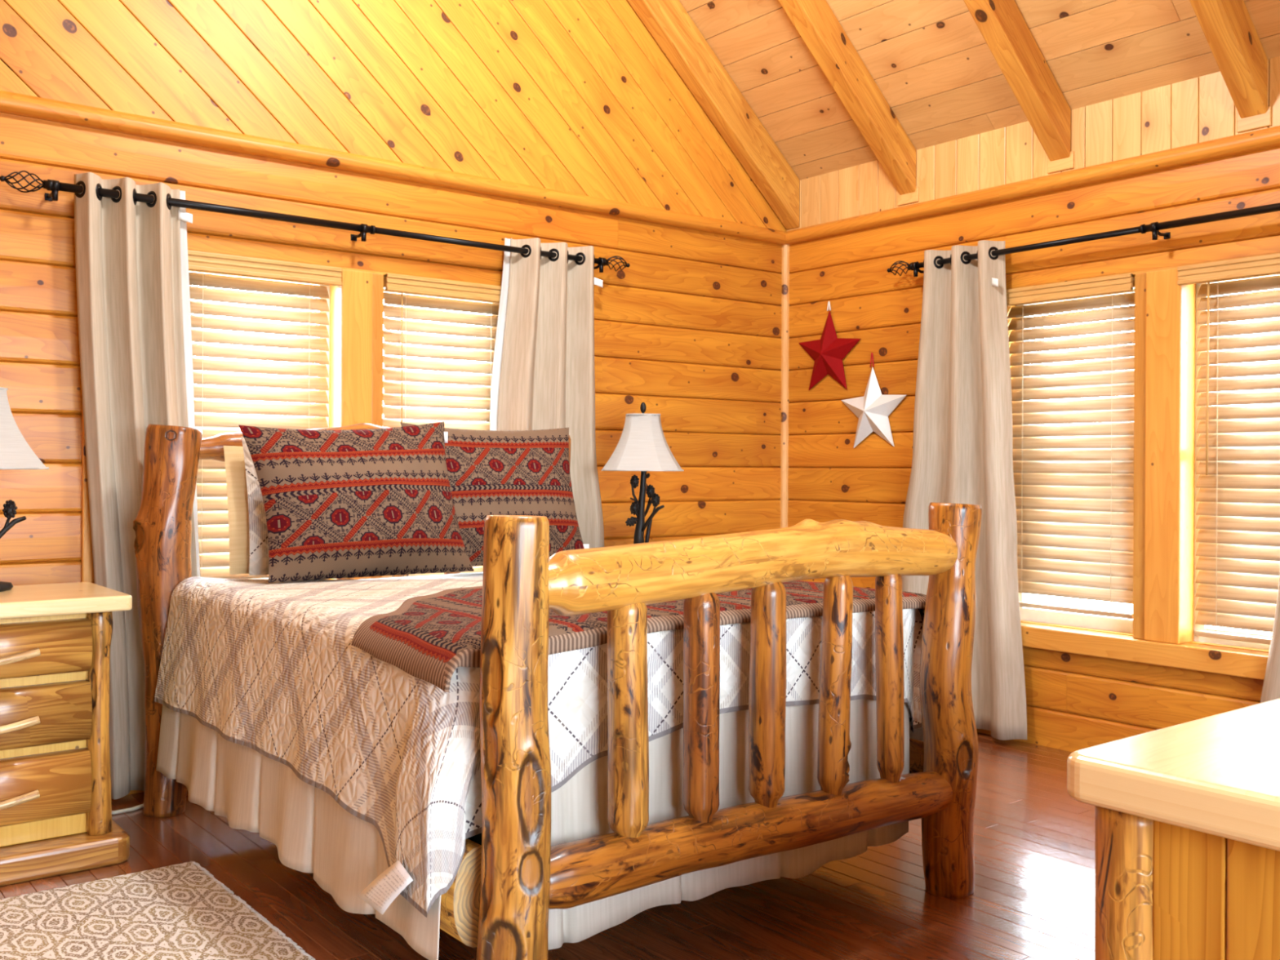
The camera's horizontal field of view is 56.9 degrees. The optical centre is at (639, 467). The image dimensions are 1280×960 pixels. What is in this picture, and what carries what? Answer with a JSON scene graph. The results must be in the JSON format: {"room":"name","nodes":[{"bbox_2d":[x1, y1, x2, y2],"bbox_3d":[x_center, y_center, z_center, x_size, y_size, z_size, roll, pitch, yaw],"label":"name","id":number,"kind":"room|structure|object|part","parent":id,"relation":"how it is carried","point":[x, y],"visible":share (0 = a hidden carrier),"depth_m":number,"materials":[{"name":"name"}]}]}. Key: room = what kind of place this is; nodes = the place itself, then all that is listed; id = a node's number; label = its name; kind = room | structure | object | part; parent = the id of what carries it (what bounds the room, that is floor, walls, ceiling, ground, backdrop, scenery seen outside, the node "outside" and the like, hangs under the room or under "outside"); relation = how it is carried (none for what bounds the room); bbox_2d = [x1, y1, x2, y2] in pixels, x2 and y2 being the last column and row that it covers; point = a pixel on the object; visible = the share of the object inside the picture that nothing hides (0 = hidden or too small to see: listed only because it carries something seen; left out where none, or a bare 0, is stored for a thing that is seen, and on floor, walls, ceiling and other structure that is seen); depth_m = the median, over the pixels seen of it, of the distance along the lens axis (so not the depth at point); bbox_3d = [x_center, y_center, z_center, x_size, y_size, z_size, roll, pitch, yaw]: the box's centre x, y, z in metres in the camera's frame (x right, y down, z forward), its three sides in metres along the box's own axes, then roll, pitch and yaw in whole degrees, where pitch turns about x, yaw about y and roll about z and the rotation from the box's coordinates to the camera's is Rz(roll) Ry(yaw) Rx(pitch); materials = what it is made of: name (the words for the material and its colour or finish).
{"room":"bedroom","nodes":[
{"label":"bedroom","id":0,"kind":"room"},
{"bbox_2d":[0,0,786,795],"bbox_3d":[-1.525,-1.515,4.891,6.160,5.540,0.162,0,0,-38],"label":"wall","id":1,"kind":"structure","parent":0,"point":[690,331],"depth_m":5.25,"materials":[{"name":"brown wood"}]},
{"bbox_2d":[80,248,501,583],"bbox_3d":[-1.230,-0.024,5.095,2.270,1.645,0.205,0,0,-38],"label":"window","id":2,"kind":"structure","parent":1,"relation":"in","point":[355,315],"depth_m":5.02,"materials":[{"name":"brown wood"}]},
{"bbox_3d":[-1.926,-0.070,4.461,0.330,1.560,0.025,0,0,-38],"label":"casing","id":3,"kind":"part","parent":2,"relation":"part of","materials":[{"name":"brown wood"}]},
{"bbox_3d":[-1.607,-0.069,4.887,0.658,1.536,0.045,0,0,-38],"label":"sash","id":4,"kind":"part","parent":2,"relation":"part of","materials":[{"name":"white plastic"}]},
{"bbox_2d":[187,250,342,579],"bbox_3d":[-1.547,-0.084,4.807,0.654,1.511,0.116,0,0,-38],"label":"window blind","id":5,"kind":"object","parent":2,"relation":"attached to","point":[211,485],"visible":0.41,"depth_m":4.79,"materials":[{"name":"beige wood"}]},
{"bbox_3d":[-1.572,-0.070,4.816,0.440,1.443,0.070,0,0,-38],"label":"ladder cord","id":6,"kind":"part","parent":5,"relation":"part of","materials":[{"name":"white fabric"}]},
{"bbox_2d":[382,273,501,577],"bbox_3d":[-0.874,-0.080,5.336,0.643,1.511,0.116,0,0,-38],"label":"window blind","id":7,"kind":"object","parent":2,"relation":"attached to","point":[422,395],"visible":0.38,"depth_m":5.32,"materials":[{"name":"beige wood"}]},
{"bbox_3d":[-0.883,-0.066,5.358,0.436,1.443,0.070,0,0,-38],"label":"ladder cord","id":8,"kind":"part","parent":7,"relation":"part of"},
{"bbox_3d":[-0.936,-0.065,5.415,0.653,1.536,0.045,0,0,-38],"label":"sash","id":9,"kind":"part","parent":2,"relation":"part of","materials":[{"name":"white plastic"}]},
{"bbox_2d":[0,170,630,272],"bbox_3d":[-1.159,-0.992,4.992,2.773,0.090,0.138,0,0,-38],"label":"curtain rod","id":10,"kind":"object","parent":1,"relation":"attached to","point":[55,186],"visible":0.99,"depth_m":4.75,"materials":[{"name":"black metal"}]},
{"bbox_2d":[74,172,199,799],"bbox_3d":[-1.841,0.077,4.418,0.505,2.274,0.102,0,0,-38],"label":"curtain","id":11,"kind":"object","parent":10,"relation":"hanging from","point":[134,313],"visible":0.76,"depth_m":4.37,"materials":[{"name":"fabric"}]},
{"bbox_2d":[489,237,604,548],"bbox_3d":[-0.419,0.085,5.537,0.687,2.274,0.110,0,0,-38],"label":"curtain","id":12,"kind":"object","parent":10,"relation":"hanging from","point":[544,368],"visible":0.49,"depth_m":5.54,"materials":[{"name":"fabric"}]},
{"bbox_2d":[0,90,786,244],"bbox_3d":[-1.505,-1.294,4.782,5.939,0.078,0.059,0,0,-38],"label":"trim","id":13,"kind":"structure","parent":1,"relation":"attached to","point":[11,103],"depth_m":4.98,"materials":[{"name":"brown wood"}]},
{"bbox_2d":[780,244,789,528],"bbox_3d":[0.808,0.004,6.614,0.031,2.500,0.031,0,0,-38],"label":"trim","id":14,"kind":"structure","parent":1,"relation":"attached to","point":[785,247],"depth_m":6.61,"materials":[{"name":"brown wood"}]},
{"bbox_2d":[0,732,1095,959],"bbox_3d":[0.635,1.313,2.086,6.390,0.120,7.340,0,0,-38],"label":"floor","id":15,"kind":"structure","parent":0,"point":[1033,897],"depth_m":3.43,"materials":[{"name":"brown wood"}]},
{"bbox_2d":[0,582,132,885],"bbox_3d":[-2.050,0.820,3.711,0.729,0.838,0.562,0,0,-38],"label":"nightstand","id":16,"kind":"object","parent":15,"relation":"on","point":[55,798],"visible":1,"depth_m":3.63,"materials":[{"name":"brown wood"}]},
{"bbox_3d":[-1.884,0.772,3.523,0.169,0.048,0.060,0,0,-38],"label":"handle","id":17,"kind":"part","parent":16,"relation":"part of","materials":[{"name":"beige wood"}]},
{"bbox_3d":[-1.885,0.995,3.523,0.169,0.047,0.060,0,0,-38],"label":"handle","id":18,"kind":"part","parent":16,"relation":"part of","materials":[{"name":"brown wood"}]},
{"bbox_3d":[-1.883,0.567,3.523,0.169,0.048,0.060,0,0,-38],"label":"handle","id":19,"kind":"part","parent":16,"relation":"part of","materials":[{"name":"beige wood"}]},
{"bbox_2d":[0,386,48,591],"bbox_3d":[-2.148,0.042,3.820,0.381,0.716,0.381,0,0,1],"label":"table lamp","id":20,"kind":"object","parent":16,"relation":"on","point":[15,453],"visible":1,"depth_m":3.83,"materials":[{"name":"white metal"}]},
{"bbox_3d":[-2.147,-0.126,3.820,0.362,0.262,0.362,0,0,7],"label":"lamp shade","id":21,"kind":"part","parent":20,"relation":"part of","materials":[{"name":"fabric"}]},
{"bbox_3d":[-2.147,0.002,3.820,0.373,0.008,0.373,0,0,-1],"label":"shade trim","id":22,"kind":"part","parent":20,"relation":"part of","materials":[{"name":"fabric"}]},
{"bbox_3d":[-1.926,0.985,3.562,0.493,0.200,0.077,0,0,-38],"label":"drawer","id":23,"kind":"part","parent":16,"relation":"part of","materials":[{"name":"brown wood"}]},
{"bbox_3d":[-1.924,0.557,3.562,0.493,0.165,0.077,0,0,-38],"label":"drawer","id":24,"kind":"part","parent":16,"relation":"part of","materials":[{"name":"brown wood"}]},
{"bbox_3d":[-1.925,0.762,3.562,0.493,0.185,0.077,0,0,-38],"label":"drawer","id":25,"kind":"part","parent":16,"relation":"part of","materials":[{"name":"brown wood"}]},
{"bbox_3d":[-1.710,0.803,3.742,0.076,0.704,0.076,0,0,-38],"label":"corner post","id":26,"kind":"part","parent":16,"relation":"part of","materials":[{"name":"brown wood"}]},
{"bbox_2d":[111,803,143,814],"bbox_3d":[-1.855,1.232,4.266,0.060,0.014,0.195,0,0,39],"label":"power cord","id":27,"kind":"object","parent":15,"relation":"on","point":[130,809],"visible":0.47,"depth_m":4.25,"materials":[{"name":"white plastic"}]},
{"bbox_2d":[0,861,315,959],"bbox_3d":[-1.330,1.237,2.595,1.288,0.013,1.832,0,0,-38],"label":"rug","id":28,"kind":"object","parent":15,"relation":"on","point":[180,911],"visible":1,"depth_m":3.19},
{"bbox_2d":[133,422,982,959],"bbox_3d":[-0.384,0.539,3.895,1.873,1.424,2.399,0,0,-38],"label":"bed","id":29,"kind":"object","parent":15,"relation":"on","point":[504,890],"visible":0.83,"depth_m":2.95,"materials":[{"name":"brown wood"}]},
{"bbox_3d":[-1.704,0.545,4.256,0.232,1.395,0.197,0,0,-38],"label":"head post","id":30,"kind":"part","parent":29,"relation":"part of","materials":[{"name":"brown wood"}]},
{"bbox_3d":[-1.040,-0.093,4.780,1.538,0.167,0.110,0,0,-38],"label":"headboard rail","id":31,"kind":"part","parent":29,"relation":"part of","materials":[{"name":"brown wood"}]},
{"bbox_3d":[-1.016,0.945,3.403,0.070,0.224,2.062,0,0,-38],"label":"rail","id":32,"kind":"part","parent":29,"relation":"part of","materials":[{"name":"brown wood"}]},
{"bbox_2d":[468,832,481,844],"bbox_3d":[-0.372,0.833,3.907,1.545,0.230,1.965,0,0,-38],"label":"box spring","id":33,"kind":"object","parent":29,"relation":"attached to","point":[477,838],"visible":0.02,"depth_m":2.68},
{"bbox_2d":[359,572,483,579],"bbox_3d":[-0.374,0.575,3.920,1.515,0.284,1.930,0,0,-38],"label":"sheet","id":34,"kind":"object","parent":33,"relation":"on","point":[473,575],"visible":0.02,"depth_m":4.64,"materials":[{"name":"white fabric"}]},
{"bbox_2d":[154,576,922,917],"bbox_3d":[-0.386,0.690,3.856,1.811,0.610,2.038,0,0,-38],"label":"quilt","id":35,"kind":"object","parent":34,"relation":"on","point":[274,669],"visible":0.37,"depth_m":3.04,"materials":[{"name":"white fabric"}]},
{"bbox_2d":[223,445,249,574],"bbox_3d":[-1.238,0.153,4.431,0.622,0.460,0.112,0,0,-38],"label":"bed pillow","id":36,"kind":"object","parent":35,"relation":"on","point":[235,469],"visible":0.06,"depth_m":4.25,"materials":[{"name":"beige fabric"}]},
{"bbox_2d":[241,436,268,575],"bbox_3d":[-1.168,0.137,4.393,0.601,0.493,0.098,0,0,-38],"label":"pillow sham","id":37,"kind":"object","parent":35,"relation":"on","point":[258,531],"visible":0.08,"depth_m":4.22,"materials":[{"name":"beige fabric"}]},
{"bbox_2d":[238,421,474,582],"bbox_3d":[-1.000,0.107,4.273,0.864,0.571,0.321,0,0,-38],"label":"throw pillow","id":38,"kind":"object","parent":35,"relation":"on","point":[373,502],"visible":1,"depth_m":4.15,"materials":[{"name":"fabric"}]},
{"bbox_2d":[400,422,589,565],"bbox_3d":[-0.573,0.110,4.812,0.814,0.565,0.239,0,0,-42],"label":"throw pillow","id":39,"kind":"object","parent":35,"relation":"on","point":[524,472],"visible":0.64,"depth_m":4.78,"materials":[{"name":"fabric"}]},
{"bbox_2d":[351,580,926,692],"bbox_3d":[-0.015,0.460,3.464,1.753,0.182,0.921,0,0,-38],"label":"throw blanket","id":40,"kind":"object","parent":35,"relation":"on","point":[427,637],"visible":0.4,"depth_m":2.92,"materials":[{"name":"red fabric"}]},
{"bbox_2d":[155,698,923,959],"bbox_3d":[-0.351,0.853,3.884,1.823,0.551,2.008,0,0,-38],"label":"bed skirt","id":41,"kind":"object","parent":33,"relation":"hanging from","point":[310,832],"visible":0.35,"depth_m":3.13,"materials":[{"name":"fabric"}]},
{"bbox_3d":[-0.273,0.678,2.569,0.172,1.146,0.167,0,0,-38],"label":"foot post","id":42,"kind":"part","parent":29,"relation":"part of","materials":[{"name":"brown wood"}]},
{"bbox_3d":[-0.401,0.552,5.284,0.181,1.392,0.183,0,0,-38],"label":"head post","id":43,"kind":"part","parent":29,"relation":"part of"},
{"bbox_3d":[0.337,0.931,3.056,1.455,0.158,0.139,0,0,-38],"label":"rail","id":44,"kind":"part","parent":29,"relation":"part of","materials":[{"name":"brown wood"}]},
{"bbox_3d":[0.339,0.237,3.054,1.463,0.200,0.149,0,0,-38],"label":"rail","id":45,"kind":"part","parent":29,"relation":"part of","materials":[{"name":"brown wood"}]},
{"bbox_3d":[0.281,0.952,4.423,0.070,0.224,2.062,0,0,-38],"label":"rail","id":46,"kind":"part","parent":29,"relation":"part of","materials":[{"name":"brown wood"}]},
{"bbox_3d":[0.924,0.681,3.513,0.189,1.153,0.167,0,0,-38],"label":"foot post","id":47,"kind":"part","parent":29,"relation":"part of","materials":[{"name":"brown wood"}]},
{"bbox_2d":[1066,697,1279,959],"bbox_3d":[1.356,0.833,1.869,1.450,0.850,0.656,0,0,-38],"label":"dresser","id":48,"kind":"object","parent":15,"relation":"on","point":[1187,815],"visible":1,"depth_m":1.59,"materials":[{"name":"brown wood"}]},
{"bbox_3d":[0.683,0.862,1.653,0.100,0.784,0.098,0,0,-38],"label":"corner post","id":49,"kind":"part","parent":48,"relation":"part of","materials":[{"name":"brown wood"}]},
{"bbox_3d":[0.852,0.838,1.433,0.030,0.734,0.471,0,0,-38],"label":"panel","id":50,"kind":"part","parent":48,"relation":"part of","materials":[{"name":"brown wood"}]},
{"bbox_3d":[0.088,0.831,5.394,0.729,0.838,0.562,0,0,-38],"label":"nightstand","id":51,"kind":"object","parent":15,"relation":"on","visible":0},
{"bbox_2d":[600,402,684,543],"bbox_3d":[0.013,0.054,5.521,0.381,0.716,0.381,0,0,1],"label":"table lamp","id":52,"kind":"object","parent":51,"relation":"on","point":[642,446],"visible":0.98,"depth_m":5.43,"materials":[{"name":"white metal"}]},
{"bbox_3d":[0.000,0.078,5.511,0.057,0.612,0.057,0,0,7],"label":"stem","id":53,"kind":"part","parent":52,"relation":"part of","materials":[{"name":"brown metal"}]},
{"bbox_3d":[0.014,-0.114,5.521,0.362,0.262,0.362,0,0,7],"label":"lamp shade","id":54,"kind":"part","parent":52,"relation":"part of","materials":[{"name":"fabric"}]},
{"bbox_3d":[0.015,-0.244,5.521,0.162,0.007,0.162,0,0,-1],"label":"shade trim","id":55,"kind":"part","parent":52,"relation":"part of","materials":[{"name":"fabric"}]},
{"bbox_3d":[0.013,0.014,5.521,0.373,0.008,0.373,0,0,-1],"label":"shade trim","id":56,"kind":"part","parent":52,"relation":"part of","materials":[{"name":"fabric"}]},
{"bbox_2d":[679,0,1279,180],"bbox_3d":[0.537,-2.943,2.200,6.165,2.796,6.813,0,0,-38],"label":"ceiling","id":57,"kind":"structure","parent":0,"point":[931,61],"depth_m":5.47,"materials":[{"name":"brown wood"}]},
{"bbox_2d":[627,0,799,229],"bbox_3d":[-0.303,-2.721,5.673,2.966,2.771,0.104,0,0,-38],"label":"ceiling beam","id":58,"kind":"structure","parent":57,"relation":"attached to","point":[667,21],"depth_m":6.21,"materials":[{"name":"brown wood"}]},
{"bbox_2d":[777,0,915,195],"bbox_3d":[0.204,-2.742,5.048,2.943,2.724,0.104,0,0,-38],"label":"ceiling beam","id":59,"kind":"structure","parent":57,"relation":"attached to","point":[815,22],"depth_m":5.67,"materials":[{"name":"brown wood"}]},
{"bbox_2d":[963,0,1071,161],"bbox_3d":[0.733,-2.739,4.376,2.943,2.724,0.104,0,0,-38],"label":"ceiling beam","id":60,"kind":"structure","parent":57,"relation":"attached to","point":[1001,24],"depth_m":5.07,"materials":[{"name":"brown wood"}]},
{"bbox_2d":[1189,0,1267,118],"bbox_3d":[1.254,-2.736,3.714,2.943,2.724,0.104,0,0,-38],"label":"ceiling beam","id":61,"kind":"structure","parent":57,"relation":"attached to","point":[1228,29],"depth_m":4.49,"materials":[{"name":"brown wood"}]},
{"bbox_2d":[786,56,1279,752],"bbox_3d":[2.912,-0.183,4.093,0.162,2.923,6.732,0,0,-38],"label":"wall","id":62,"kind":"structure","parent":0,"point":[1074,702],"depth_m":5.40,"materials":[{"name":"brown wood"}]},
{"bbox_2d":[798,301,860,390],"bbox_3d":[0.993,-0.652,6.343,0.063,0.483,0.450,0,0,-38],"label":"star","id":63,"kind":"object","parent":62,"relation":"attached to","point":[828,353],"visible":1,"depth_m":6.33,"materials":[{"name":"red paint"}]},
{"bbox_2d":[840,352,906,448],"bbox_3d":[1.179,-0.347,6.097,0.073,0.496,0.439,0,0,-38],"label":"star","id":64,"kind":"object","parent":62,"relation":"attached to","point":[873,410],"visible":1,"depth_m":6.08,"materials":[{"name":"white paint"}]},
{"bbox_2d":[897,186,919,205],"bbox_3d":[1.351,-1.365,5.957,0.012,0.075,0.130,0,0,-38],"label":"trim","id":65,"kind":"structure","parent":62,"relation":"attached to","point":[910,197],"depth_m":5.95,"materials":[{"name":"brown wood"}]},
{"bbox_2d":[786,125,1279,244],"bbox_3d":[2.856,-1.271,4.013,0.059,0.078,6.582,0,0,-38],"label":"trim","id":66,"kind":"structure","parent":62,"relation":"attached to","point":[1268,138],"depth_m":5.26,"materials":[{"name":"brown wood"}]},
{"bbox_2d":[1047,151,1074,173],"bbox_3d":[1.880,-1.362,5.285,0.012,0.075,0.130,0,0,-38],"label":"trim","id":67,"kind":"structure","parent":62,"relation":"attached to","point":[1066,163],"depth_m":5.27,"materials":[{"name":"brown wood"}]},
{"bbox_2d":[886,202,1279,276],"bbox_3d":[2.180,-0.974,4.791,0.138,0.090,2.958,0,0,-38],"label":"curtain rod","id":68,"kind":"object","parent":62,"relation":"attached to","point":[1154,227],"visible":1,"depth_m":4.91,"materials":[{"name":"black metal"}]},
{"bbox_2d":[901,240,1026,740],"bbox_3d":[1.486,0.095,5.618,0.112,2.274,0.794,0,0,-38],"label":"curtain","id":69,"kind":"object","parent":68,"relation":"hanging from","point":[962,440],"visible":0.81,"depth_m":5.55,"materials":[{"name":"fabric"}]},
{"bbox_2d":[1260,569,1279,702],"bbox_3d":[2.569,0.101,4.244,0.109,2.274,0.744,0,0,-38],"label":"curtain","id":70,"kind":"object","parent":68,"relation":"hanging from","point":[1271,686],"visible":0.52,"depth_m":4.45,"materials":[{"name":"fabric"}]},
{"bbox_2d":[1005,252,1279,679],"bbox_3d":[2.203,-0.006,4.950,0.205,1.645,2.285,0,0,-38],"label":"window","id":71,"kind":"structure","parent":62,"relation":"in","point":[1161,630],"depth_m":4.89,"materials":[{"name":"brown wood"}]},
{"bbox_2d":[1006,273,1134,618],"bbox_3d":[1.908,-0.088,5.276,0.116,1.466,0.648,0,0,-38],"label":"window blind","id":72,"kind":"object","parent":71,"relation":"attached to","point":[1073,481],"visible":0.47,"depth_m":5.26,"materials":[{"name":"beige wood"}]},
{"bbox_3d":[1.920,0.635,5.293,0.052,0.020,0.630,0,0,-38],"label":"rail","id":73,"kind":"part","parent":72,"relation":"part of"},
{"bbox_3d":[1.988,-0.049,5.336,0.045,1.536,0.652,0,0,-38],"label":"sash","id":74,"kind":"part","parent":71,"relation":"part of","materials":[{"name":"white plastic"}]},
{"bbox_3d":[2.159,0.770,4.919,0.105,0.093,2.285,0,0,-38],"label":"sill","id":75,"kind":"part","parent":71,"relation":"part of","materials":[{"name":"brown wood"}]},
{"bbox_2d":[1177,253,1279,644],"bbox_3d":[2.441,-0.065,4.599,0.116,1.506,0.670,0,0,-38],"label":"window blind","id":76,"kind":"object","parent":71,"relation":"attached to","point":[1238,482],"visible":0.96,"depth_m":4.70,"materials":[{"name":"beige wood"}]},
{"bbox_3d":[2.475,-0.051,4.593,0.070,1.438,0.435,0,0,-38],"label":"ladder cord","id":77,"kind":"part","parent":76,"relation":"part of","materials":[{"name":"white fabric"}]},
{"bbox_3d":[2.471,0.678,4.593,0.052,0.020,0.618,0,0,-38],"label":"rail","id":78,"kind":"part","parent":76,"relation":"part of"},
{"bbox_3d":[2.524,-0.046,4.655,0.045,1.536,0.665,0,0,-38],"label":"sash","id":79,"kind":"part","parent":71,"relation":"part of","materials":[{"name":"white plastic"}]},
{"bbox_2d":[1236,106,1271,132],"bbox_3d":[2.401,-1.359,4.623,0.012,0.075,0.130,0,0,-38],"label":"trim","id":80,"kind":"structure","parent":62,"relation":"attached to","point":[1264,120],"depth_m":4.61,"materials":[{"name":"brown wood"}]}
]}

